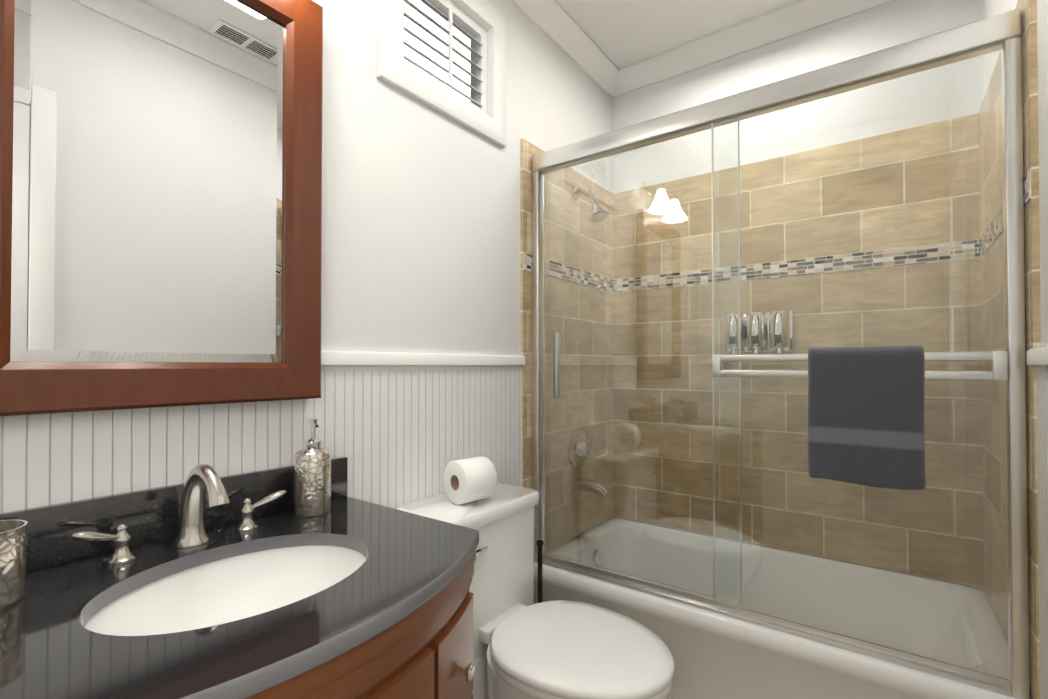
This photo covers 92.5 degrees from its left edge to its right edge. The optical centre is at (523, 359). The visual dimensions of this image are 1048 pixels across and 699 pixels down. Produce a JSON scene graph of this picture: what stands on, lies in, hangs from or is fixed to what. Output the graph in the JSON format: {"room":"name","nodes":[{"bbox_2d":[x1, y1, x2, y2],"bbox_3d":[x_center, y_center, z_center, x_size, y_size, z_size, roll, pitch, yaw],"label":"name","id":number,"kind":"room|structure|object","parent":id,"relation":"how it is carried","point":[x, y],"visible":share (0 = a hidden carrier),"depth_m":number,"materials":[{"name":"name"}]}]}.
{"room":"bathroom","nodes":[
{"label":"bathroom","id":0,"kind":"room"},
{"bbox_2d":[0,0,611,551],"bbox_3d":[-0.402,-0.113,1.400,0.108,2.550,2.907,-1,-1,36],"label":"wall","id":1,"kind":"structure","parent":0,"point":[420,226],"depth_m":1.37,"materials":[{"name":"white paint"}]},
{"bbox_2d":[0,0,322,415],"bbox_3d":[-0.644,-0.364,0.924,0.036,0.900,0.580,-1,-1,36],"label":"mirror","id":2,"kind":"object","parent":1,"relation":"attached to","point":[160,203],"visible":1,"depth_m":0.91,"materials":[{"name":"brown wood"}]},
{"bbox_2d":[321,350,524,370],"bbox_3d":[-0.579,0.002,1.059,0.022,0.050,1.950,-1,-1,36],"label":"trim","id":3,"kind":"structure","parent":1,"relation":"attached to","point":[330,360],"depth_m":1.41,"materials":[{"name":"white"}]},
{"bbox_2d":[377,0,505,147],"bbox_3d":[-0.265,-0.979,1.585,0.114,0.455,0.540,-1,-1,36],"label":"window shutter","id":4,"kind":"object","parent":1,"relation":"attached to","point":[424,51],"visible":1,"depth_m":1.61,"materials":[{"name":"white wood"}]},
{"bbox_2d":[510,0,625,97],"bbox_3d":[-0.335,-1.346,1.366,0.075,0.085,2.707,-1,-1,36],"label":"crown molding","id":5,"kind":"structure","parent":1,"relation":"attached to","point":[555,22],"depth_m":2.10,"materials":[{"name":"white wood"}]},
{"bbox_2d":[556,0,798,68],"bbox_3d":[0.184,-1.444,0.988,1.559,0.100,2.907,-1,-1,36],"label":"ceiling","id":6,"kind":"structure","parent":0,"point":[622,33],"depth_m":2.04,"materials":[{"name":"white paint"}]},
{"bbox_2d":[612,0,983,588],"bbox_3d":[1.012,-0.105,2.105,1.359,2.550,0.100,-1,-1,36],"label":"wall","id":7,"kind":"structure","parent":0,"point":[887,25],"depth_m":1.97,"materials":[{"name":"white paint"}]},
{"bbox_2d":[622,0,894,92],"bbox_3d":[0.956,-1.338,2.053,1.170,0.085,0.075,-1,-1,36],"label":"crown molding","id":8,"kind":"structure","parent":7,"relation":"attached to","point":[800,16],"depth_m":2.08,"materials":[{"name":"white wood"}]},
{"bbox_2d":[520,0,1040,698],"bbox_3d":[0.759,0.173,1.755,1.359,1.985,0.757,-1,-1,36],"label":"tiled wall","id":9,"kind":"structure","parent":7,"relation":"attached to","point":[682,336],"depth_m":1.95,"materials":[{"name":"tile"}]},
{"bbox_2d":[568,430,596,465],"bbox_3d":[0.256,0.381,2.150,0.052,0.156,0.165,-1,-1,36],"label":"shower valve","id":10,"kind":"object","parent":9,"relation":"attached to","point":[575,454],"depth_m":2.13,"materials":[{"name":"silver metal"}]},
{"bbox_2d":[572,476,608,497],"bbox_3d":[0.282,0.536,2.098,0.154,0.071,0.060,-1,-1,36],"label":"tub spout","id":11,"kind":"object","parent":9,"relation":"attached to","point":[590,482],"depth_m":2.08,"materials":[{"name":"silver metal"}]},
{"bbox_2d":[572,186,609,222],"bbox_3d":[0.284,-0.662,2.112,0.159,0.169,0.094,-1,-1,36],"label":"shower head","id":12,"kind":"object","parent":9,"relation":"attached to","point":[597,207],"depth_m":2.09},
{"bbox_2d":[725,311,793,353],"bbox_3d":[0.939,-0.107,2.025,0.256,0.168,0.090,-1,-1,36],"label":"dispenser","id":13,"kind":"object","parent":9,"relation":"attached to","point":[754,325],"depth_m":1.99,"materials":[{"name":"silver metal"}]},
{"bbox_2d":[982,0,1047,698],"bbox_3d":[0.769,-0.124,0.544,0.108,2.550,2.907,-1,-1,36],"label":"wall","id":14,"kind":"structure","parent":0,"point":[990,8],"depth_m":1.03,"materials":[{"name":"white paint"}]},
{"bbox_2d":[1027,346,1047,371],"bbox_3d":[0.768,-0.003,0.638,0.022,0.050,1.040,-1,-1,36],"label":"trim","id":15,"kind":"structure","parent":14,"relation":"attached to","point":[1037,358],"depth_m":0.99,"materials":[{"name":"white wood"}]},
{"bbox_3d":[0.184,1.206,0.955,1.559,0.100,2.907,-1,-1,36],"label":"floor","id":16,"kind":"structure","parent":0,"visible":0},
{"bbox_2d":[0,456,478,698],"bbox_3d":[-0.435,0.694,0.759,0.579,0.920,0.752,-1,-1,36],"label":"bathroom vanity","id":17,"kind":"object","parent":16,"relation":"on","point":[345,597],"visible":0.98,"depth_m":0.76,"materials":[{"name":"black stone"}]},
{"bbox_2d":[0,520,27,608],"bbox_3d":[-0.722,0.277,0.668,0.086,0.100,0.086,-1,-1,36],"label":"glass tumbler","id":18,"kind":"object","parent":17,"relation":"on","point":[13,551],"visible":1,"depth_m":0.67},
{"bbox_2d":[71,464,285,564],"bbox_3d":[-0.561,0.256,0.873,0.151,0.147,0.332,-1,-1,36],"label":"faucet","id":19,"kind":"object","parent":17,"relation":"on","point":[191,530],"visible":1,"depth_m":0.88,"materials":[{"name":"silver metal"}]},
{"bbox_2d":[294,418,330,516],"bbox_3d":[-0.456,0.230,1.089,0.080,0.204,0.074,-1,-1,36],"label":"soap dispenser","id":20,"kind":"object","parent":17,"relation":"on","point":[312,478],"visible":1,"depth_m":1.06,"materials":[{"name":"silver glass"}]},
{"bbox_2d":[397,483,674,698],"bbox_3d":[0.041,0.780,1.302,0.697,0.760,0.408,-1,-1,36],"label":"toilet","id":21,"kind":"object","parent":16,"relation":"on","point":[525,646],"visible":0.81,"depth_m":1.28,"materials":[{"name":"white ceramic"}]},
{"bbox_2d":[443,456,496,504],"bbox_3d":[-0.152,0.341,1.419,0.105,0.120,0.120,1,-1,-42],"label":"toilet paper roll","id":22,"kind":"object","parent":21,"relation":"on","point":[467,480],"visible":0.98,"depth_m":1.38,"materials":[{"name":"white paper"}]},
{"bbox_2d":[536,540,543,602],"bbox_3d":[0.056,0.895,1.732,0.116,0.542,0.116,-1,-1,36],"label":"toilet brush","id":23,"kind":"object","parent":16,"relation":"on","point":[540,543],"visible":0.31,"depth_m":1.73,"materials":[{"name":"black plastic"}]},
{"bbox_2d":[534,517,1030,698],"bbox_3d":[0.769,0.961,1.760,1.355,0.410,0.717,-1,-1,36],"label":"bathtub","id":24,"kind":"object","parent":16,"relation":"on","point":[717,656],"visible":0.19,"depth_m":1.63,"materials":[{"name":"white ceramic"}]},
{"bbox_2d":[532,9,1029,698],"bbox_3d":[0.573,-0.012,1.503,1.329,1.527,0.107,-1,-1,36],"label":"shower door","id":25,"kind":"structure","parent":24,"relation":"on","point":[998,33],"depth_m":1.36,"materials":[{"name":"clear glass"}]},
{"bbox_2d":[808,346,925,489],"bbox_3d":[0.842,0.140,1.245,0.238,0.342,0.058,-1,-1,36],"label":"towel","id":26,"kind":"object","parent":25,"relation":"hanging from","point":[866,416],"visible":1,"depth_m":1.22,"materials":[{"name":"grey fabric"}]}
]}

